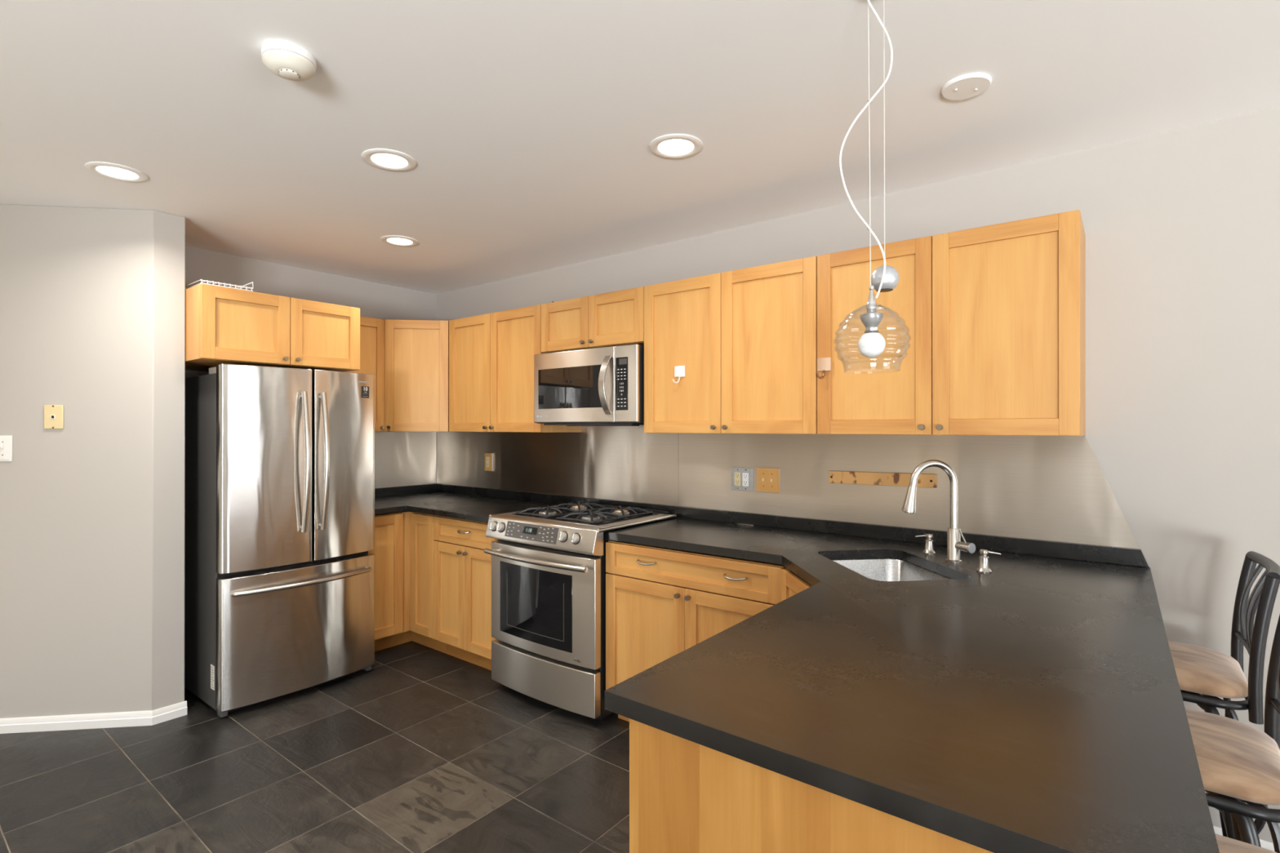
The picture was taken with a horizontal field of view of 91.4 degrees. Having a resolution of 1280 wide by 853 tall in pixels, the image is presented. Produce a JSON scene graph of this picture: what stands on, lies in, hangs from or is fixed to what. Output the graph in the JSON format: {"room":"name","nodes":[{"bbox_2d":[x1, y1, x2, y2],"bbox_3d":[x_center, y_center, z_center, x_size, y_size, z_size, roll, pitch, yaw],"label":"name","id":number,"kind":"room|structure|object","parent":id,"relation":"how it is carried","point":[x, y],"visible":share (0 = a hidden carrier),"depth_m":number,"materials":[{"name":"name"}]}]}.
{"room":"kitchen","nodes":[
{"label":"kitchen","id":0,"kind":"room"},
{"bbox_2d":[0,204,185,718],"bbox_3d":[-3.310,0.191,2.887,1.481,2.440,1.608,0,0,38],"label":"wall","id":1,"kind":"structure","parent":0,"point":[92,300],"depth_m":2.93,"materials":[{"name":"grey paint"}]},
{"bbox_2d":[0,435,12,461],"bbox_3d":[-2.959,0.101,2.874,0.117,0.120,0.017,0,0,-7],"label":"switch plate","id":2,"kind":"object","parent":1,"relation":"attached to","point":[6,441],"visible":1,"depth_m":2.88,"materials":[{"name":"white plastic"}]},
{"bbox_2d":[44,404,63,429],"bbox_3d":[-2.728,-0.045,2.906,0.080,0.112,0.011,0,0,-7],"label":"phone jack plate","id":3,"kind":"object","parent":1,"relation":"attached to","point":[53,414],"visible":1,"depth_m":2.90,"materials":[{"name":"beige plastic"}]},
{"bbox_2d":[0,700,186,733],"bbox_3d":[-3.292,1.378,2.832,2.195,0.066,0.103,0,0,-10],"label":"baseboard","id":4,"kind":"structure","parent":1,"relation":"attached to","point":[135,718],"depth_m":2.92,"materials":[{"name":"white paint"}]},
{"bbox_2d":[185,245,436,488],"bbox_3d":[-2.173,0.194,4.165,0.100,2.440,1.806,0,0,38],"label":"wall","id":5,"kind":"structure","parent":0,"point":[374,300],"depth_m":4.09,"materials":[{"name":"grey paint"}]},
{"bbox_2d":[185,283,359,372],"bbox_3d":[-2.127,-0.497,3.479,0.816,0.354,0.774,0,0,38],"label":"upper cabinet","id":6,"kind":"object","parent":5,"relation":"attached to","point":[224,325],"visible":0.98,"depth_m":3.18,"materials":[{"name":"brown wood"}]},
{"bbox_2d":[185,279,253,291],"bbox_3d":[-2.140,-0.706,3.162,0.296,0.060,0.238,0,0,38],"label":"wire rack","id":7,"kind":"object","parent":6,"relation":"on","point":[207,281],"visible":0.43,"depth_m":3.08,"materials":[{"name":"white metal"}]},
{"bbox_2d":[345,315,385,431],"bbox_3d":[-1.938,-0.337,4.081,0.373,0.746,0.404,0,0,38],"label":"upper cabinet","id":8,"kind":"object","parent":5,"relation":"attached to","point":[372,331],"visible":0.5,"depth_m":4.10,"materials":[{"name":"brown wood"}]},
{"bbox_2d":[374,431,436,488],"bbox_3d":[-1.882,0.239,4.452,0.002,0.402,0.986,0,0,38],"label":"backsplash","id":9,"kind":"structure","parent":5,"relation":"attached to","point":[402,459],"depth_m":4.63,"materials":[{"name":"silver metal"}]},
{"bbox_2d":[0,640,629,852],"bbox_3d":[-0.269,1.434,-0.874,11.100,0.060,7.600,0,0,38],"label":"floor","id":10,"kind":"structure","parent":0,"point":[420,750],"depth_m":2.50,"materials":[{"name":"tile"}]},
{"bbox_2d":[184,364,374,717],"bbox_3d":[-2.026,0.555,3.504,0.883,1.711,0.782,0,0,38],"label":"refrigerator","id":11,"kind":"object","parent":10,"relation":"on","point":[279,506],"visible":1,"depth_m":3.20,"materials":[{"name":"grey metal"}]},
{"bbox_2d":[368,511,446,653],"bbox_3d":[-1.515,0.980,4.205,0.883,0.868,0.929,0,0,38],"label":"base cabinet","id":12,"kind":"object","parent":10,"relation":"on","point":[403,551],"visible":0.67,"depth_m":3.90,"materials":[{"name":"brown wood"}]},
{"bbox_2d":[374,491,558,523],"bbox_3d":[-1.272,0.517,4.013,1.504,0.035,0.933,0,0,38],"label":"countertop","id":13,"kind":"structure","parent":12,"relation":"on","point":[459,506],"depth_m":3.98,"materials":[{"name":"black stone"}]},
{"bbox_2d":[374,483,1149,567],"bbox_3d":[-0.177,0.468,3.157,4.282,0.059,0.932,0,0,38],"label":"backsplash ledge","id":14,"kind":"object","parent":13,"relation":"on","point":[1090,553],"visible":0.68,"depth_m":2.87,"materials":[{"name":"black stone"}]},
{"bbox_2d":[433,515,497,670],"bbox_3d":[-0.834,0.979,3.852,0.621,0.868,0.646,0,0,38],"label":"base cabinet","id":15,"kind":"object","parent":10,"relation":"on","point":[462,569],"visible":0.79,"depth_m":3.64,"materials":[{"name":"brown wood"}]},
{"bbox_2d":[484,501,676,721],"bbox_3d":[-0.327,0.928,3.364,0.798,0.968,0.734,0,0,38],"label":"gas range","id":16,"kind":"object","parent":10,"relation":"on","point":[548,572],"visible":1,"depth_m":3.09,"materials":[{"name":"silver metal"}]},
{"bbox_2d":[488,501,676,533],"bbox_3d":[-0.309,0.469,3.388,0.798,0.050,0.634,0,0,38],"label":"cooktop","id":17,"kind":"object","parent":16,"relation":"in","point":[569,517],"depth_m":3.26,"materials":[{"name":"silver metal"}]},
{"bbox_2d":[605,540,786,721],"bbox_3d":[0.372,0.977,2.910,0.898,0.868,0.646,0,0,38],"label":"base cabinet","id":18,"kind":"object","parent":10,"relation":"on","point":[661,602],"visible":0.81,"depth_m":2.74,"materials":[{"name":"brown wood"}]},
{"bbox_2d":[604,517,1219,852],"bbox_3d":[0.411,0.513,2.043,2.038,0.036,1.966,0,0,38],"label":"countertop","id":19,"kind":"structure","parent":18,"relation":"on","point":[1032,704],"depth_m":1.15,"materials":[{"name":"grey stone"}]},
{"bbox_2d":[737,523,754,525],"bbox_3d":[0.535,0.494,3.155,0.090,0.007,0.014,0,0,38],"label":"metal strip","id":20,"kind":"object","parent":19,"relation":"on","point":[747,524],"visible":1,"depth_m":3.15,"materials":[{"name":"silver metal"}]},
{"bbox_2d":[830,558,952,581],"bbox_3d":[0.898,0.628,2.261,0.406,0.190,0.550,0,0,-7],"label":"sink","id":21,"kind":"object","parent":19,"relation":"in","point":[877,569],"visible":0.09,"depth_m":2.51,"materials":[{"name":"silver metal"}]},
{"bbox_2d":[915,533,935,554],"bbox_3d":[1.123,0.459,2.454,0.070,0.075,0.047,0,0,38],"label":"soap dispenser","id":22,"kind":"object","parent":19,"relation":"on","point":[928,549],"visible":1,"depth_m":2.44,"materials":[{"name":"silver metal"}]},
{"bbox_2d":[901,459,975,563],"bbox_3d":[1.084,0.309,2.285,0.248,0.374,0.100,0,0,12],"label":"kitchen faucet","id":23,"kind":"object","parent":19,"relation":"on","point":[954,545],"visible":1,"depth_m":2.28,"materials":[{"name":"silver metal"}]},
{"bbox_2d":[976,549,1000,573],"bbox_3d":[1.187,0.458,2.128,0.073,0.075,0.047,0,0,38],"label":"soap dispenser","id":24,"kind":"object","parent":19,"relation":"on","point":[984,566],"visible":1,"depth_m":2.12,"materials":[{"name":"silver metal"}]},
{"bbox_2d":[781,568,812,601],"bbox_3d":[1.000,0.976,2.249,0.899,0.868,0.913,0,0,38],"label":"base cabinet","id":25,"kind":"object","parent":10,"relation":"on","point":[792,584],"visible":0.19,"depth_m":2.31,"materials":[{"name":"brown wood"}]},
{"bbox_2d":[629,718,993,852],"bbox_3d":[0.519,0.975,1.391,0.646,0.868,1.030,0,0,38],"label":"base cabinet","id":26,"kind":"object","parent":10,"relation":"on","point":[686,796],"visible":0.14,"depth_m":1.02,"materials":[{"name":"brown wood"}]},
{"bbox_2d":[1168,551,1279,839],"bbox_3d":[1.624,0.897,1.906,0.461,1.026,0.408,0,0,38],"label":"bar stool","id":27,"kind":"object","parent":10,"relation":"on","point":[1213,674],"visible":0.5,"depth_m":1.74,"materials":[{"name":"black metal"}]},
{"bbox_2d":[1168,640,1248,698],"bbox_3d":[1.601,0.713,1.924,0.380,0.061,0.380,0,0,38],"label":"cushion","id":28,"kind":"object","parent":27,"relation":"on","point":[1199,669],"depth_m":1.77,"materials":[{"name":"beige fabric"}]},
{"bbox_2d":[1185,614,1279,852],"bbox_3d":[1.248,0.896,1.425,0.461,1.026,0.408,0,0,38],"label":"bar stool","id":29,"kind":"object","parent":10,"relation":"on","point":[1238,762],"visible":0.46,"depth_m":1.30,"materials":[{"name":"black metal"}]},
{"bbox_2d":[1185,707,1279,805],"bbox_3d":[1.226,0.712,1.443,0.380,0.061,0.380,0,0,38],"label":"cushion","id":30,"kind":"object","parent":29,"relation":"on","point":[1237,759],"depth_m":1.30,"materials":[{"name":"beige fabric"}]},
{"bbox_2d":[1214,833,1276,852],"bbox_3d":[0.876,0.895,0.948,0.461,1.026,0.408,0,0,38],"label":"bar stool","id":31,"kind":"object","parent":10,"relation":"on","point":[1225,845],"visible":0.03,"depth_m":1.02,"materials":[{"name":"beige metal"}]},
{"bbox_2d":[0,0,1279,294],"bbox_3d":[-0.269,-1.078,-0.869,11.100,0.116,7.600,0,0,38],"label":"ceiling","id":32,"kind":"structure","parent":0,"point":[529,127],"depth_m":2.02,"materials":[{"name":"white paint"}]},
{"bbox_2d":[84,161,148,182],"bbox_3d":[-2.111,-1.026,2.524,0.197,0.006,0.197,0,0,38],"label":"recessed light","id":33,"kind":"object","parent":32,"relation":"in","point":[108,170],"visible":1,"depth_m":2.52,"materials":[{"name":"white plastic"}]},
{"bbox_2d":[261,40,316,80],"bbox_3d":[-0.974,-1.002,1.734,0.135,0.058,0.135,0,0,38],"label":"smoke detector","id":34,"kind":"object","parent":32,"relation":"attached to","point":[286,60],"visible":1,"depth_m":1.70,"materials":[{"name":"white plastic"}]},
{"bbox_2d":[361,148,416,171],"bbox_3d":[-0.967,-1.026,2.410,0.197,0.006,0.197,0,0,38],"label":"recessed light","id":35,"kind":"object","parent":32,"relation":"in","point":[382,158],"visible":1,"depth_m":2.40,"materials":[{"name":"white plastic"}]},
{"bbox_2d":[380,235,418,246],"bbox_3d":[-1.328,-1.024,3.452,0.197,0.006,0.197,0,0,38],"label":"recessed light","id":36,"kind":"object","parent":32,"relation":"in","point":[394,240],"visible":1,"depth_m":3.44,"materials":[{"name":"white plastic"}]},
{"bbox_2d":[648,133,702,158],"bbox_3d":[0.132,-1.026,2.294,0.197,0.006,0.197,0,0,38],"label":"recessed light","id":37,"kind":"object","parent":32,"relation":"in","point":[671,145],"visible":1,"depth_m":2.28,"materials":[{"name":"white plastic"}]},
{"bbox_2d":[833,0,911,373],"bbox_3d":[0.531,-0.586,1.432,0.166,0.919,0.170,0,0,38],"label":"pendant light","id":38,"kind":"object","parent":32,"relation":"hanging from","point":[885,278],"visible":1,"depth_m":1.42,"materials":[{"name":"clear glass"}]},
{"bbox_2d":[860,308,883,331],"bbox_3d":[0.530,-0.244,1.430,0.050,0.053,0.050,0,0,38],"label":"socket","id":39,"kind":"object","parent":38,"relation":"attached to","point":[871,319],"depth_m":1.42,"materials":[{"name":"grey metal"}]},
{"bbox_2d":[436,106,1279,843],"bbox_3d":[2.394,0.189,1.807,10.200,2.440,0.100,0,0,38],"label":"wall","id":40,"kind":"structure","parent":0,"point":[1181,226],"depth_m":2.19,"materials":[{"name":"grey paint"}]},
{"bbox_2d":[385,319,448,431],"bbox_3d":[-1.518,-0.337,4.395,0.647,0.746,0.636,0,0,38],"label":"upper cabinet","id":41,"kind":"object","parent":40,"relation":"attached to","point":[417,351],"visible":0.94,"depth_m":4.16,"materials":[{"name":"brown wood"}]},
{"bbox_2d":[436,431,579,496],"bbox_3d":[-0.976,0.239,4.373,1.522,0.402,0.002,0,0,38],"label":"backsplash","id":42,"kind":"structure","parent":40,"relation":"attached to","point":[546,463],"depth_m":4.30,"materials":[{"name":"silver metal"}]},
{"bbox_2d":[484,453,493,471],"bbox_3d":[-1.075,0.252,4.436,0.073,0.126,0.021,0,0,38],"label":"outlet plate","id":43,"kind":"object","parent":42,"relation":"attached to","point":[488,456],"visible":1,"depth_m":4.42,"materials":[{"name":"brown wood"}]},
{"bbox_2d":[485,457,488,467],"bbox_3d":[-1.081,0.252,4.429,0.032,0.074,0.003,0,0,38],"label":"receptacle","id":44,"kind":"object","parent":43,"relation":"attached to","point":[486,458],"depth_m":4.43,"materials":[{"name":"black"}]},
{"bbox_2d":[448,304,581,432],"bbox_3d":[-0.834,-0.338,4.027,0.900,0.746,0.373,0,0,38],"label":"upper cabinet","id":45,"kind":"object","parent":40,"relation":"attached to","point":[491,355],"visible":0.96,"depth_m":3.88,"materials":[{"name":"brown wood"}]},
{"bbox_2d":[541,286,644,353],"bbox_3d":[-0.181,-0.570,3.518,0.751,0.282,0.373,0,0,38],"label":"upper cabinet","id":46,"kind":"object","parent":40,"relation":"attached to","point":[614,318],"visible":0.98,"depth_m":3.37,"materials":[{"name":"brown wood"}]},
{"bbox_2d":[533,343,644,426],"bbox_3d":[-0.214,-0.207,3.487,0.757,0.412,0.455,0,0,38],"label":"microwave","id":47,"kind":"object","parent":46,"relation":"attached to","point":[604,386],"visible":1,"depth_m":3.31,"materials":[{"name":"silver metal"}]},
{"bbox_2d":[579,425,678,506],"bbox_3d":[-0.082,0.203,3.675,0.746,0.470,0.002,0,0,38],"label":"backsplash","id":48,"kind":"structure","parent":40,"relation":"attached to","point":[617,463],"depth_m":3.66,"materials":[{"name":"silver metal"}]},
{"bbox_2d":[644,256,817,434],"bbox_3d":[0.474,-0.339,3.006,0.906,0.746,0.373,0,0,38],"label":"upper cabinet","id":49,"kind":"object","parent":40,"relation":"attached to","point":[745,340],"visible":0.99,"depth_m":2.85,"materials":[{"name":"brown wood"}]},
{"bbox_2d":[672,365,684,383],"bbox_3d":[0.183,-0.250,3.020,0.058,0.086,0.040,0,0,38],"label":"hook","id":50,"kind":"object","parent":49,"relation":"attached to","point":[679,371],"visible":1,"depth_m":3.02,"materials":[{"name":"white plastic"}]},
{"bbox_2d":[678,433,1139,548],"bbox_3d":[0.996,0.236,2.833,1.986,0.402,0.002,0,0,38],"label":"backsplash","id":51,"kind":"structure","parent":40,"relation":"attached to","point":[1054,488],"depth_m":2.66,"materials":[{"name":"silver metal"}]},
{"bbox_2d":[731,466,752,491],"bbox_3d":[0.521,0.270,3.198,0.122,0.117,0.008,0,0,38],"label":"outlet plate","id":52,"kind":"object","parent":51,"relation":"attached to","point":[741,477],"visible":1,"depth_m":3.19,"materials":[{"name":"grey metal"}]},
{"bbox_2d":[734,471,740,485],"bbox_3d":[0.501,0.270,3.210,0.034,0.068,0.003,0,0,38],"label":"receptacle","id":53,"kind":"object","parent":52,"relation":"attached to","point":[737,474],"depth_m":3.21,"materials":[{"name":"beige plastic"}]},
{"bbox_2d":[742,472,748,486],"bbox_3d":[0.537,0.270,3.181,0.034,0.068,0.003,0,0,38],"label":"receptacle","id":54,"kind":"object","parent":52,"relation":"attached to","point":[744,475],"depth_m":3.18,"materials":[{"name":"white plastic"}]},
{"bbox_2d":[756,467,779,493],"bbox_3d":[0.634,0.267,3.104,0.122,0.118,0.017,0,0,38],"label":"switch plate","id":55,"kind":"object","parent":51,"relation":"attached to","point":[767,479],"visible":1,"depth_m":3.10,"materials":[{"name":"brown wood"}]},
{"bbox_2d":[828,471,937,488],"bbox_3d":[1.065,0.232,2.770,0.463,0.056,0.014,-1,-1,38],"label":"wooden strip","id":56,"kind":"object","parent":51,"relation":"attached to","point":[834,477],"visible":1,"depth_m":2.76,"materials":[{"name":"brown wood"}]},
{"bbox_2d":[817,209,1085,435],"bbox_3d":[1.187,-0.340,2.449,0.896,0.746,0.373,0,0,38],"label":"upper cabinet","id":57,"kind":"object","parent":40,"relation":"attached to","point":[994,315],"visible":1,"depth_m":2.27,"materials":[{"name":"brown wood"}]},
{"bbox_2d":[816,357,831,378],"bbox_3d":[0.749,-0.239,2.563,0.058,0.088,0.040,0,0,38],"label":"hook","id":58,"kind":"object","parent":57,"relation":"attached to","point":[824,364],"visible":1,"depth_m":2.56,"materials":[{"name":"beige plastic"}]},
{"bbox_2d":[1213,826,1274,851],"bbox_3d":[4.061,1.374,0.431,5.660,0.066,0.012,0,0,38],"label":"baseboard","id":59,"kind":"structure","parent":40,"relation":"attached to","point":[1264,844],"depth_m":2.02,"materials":[{"name":"white paint"}]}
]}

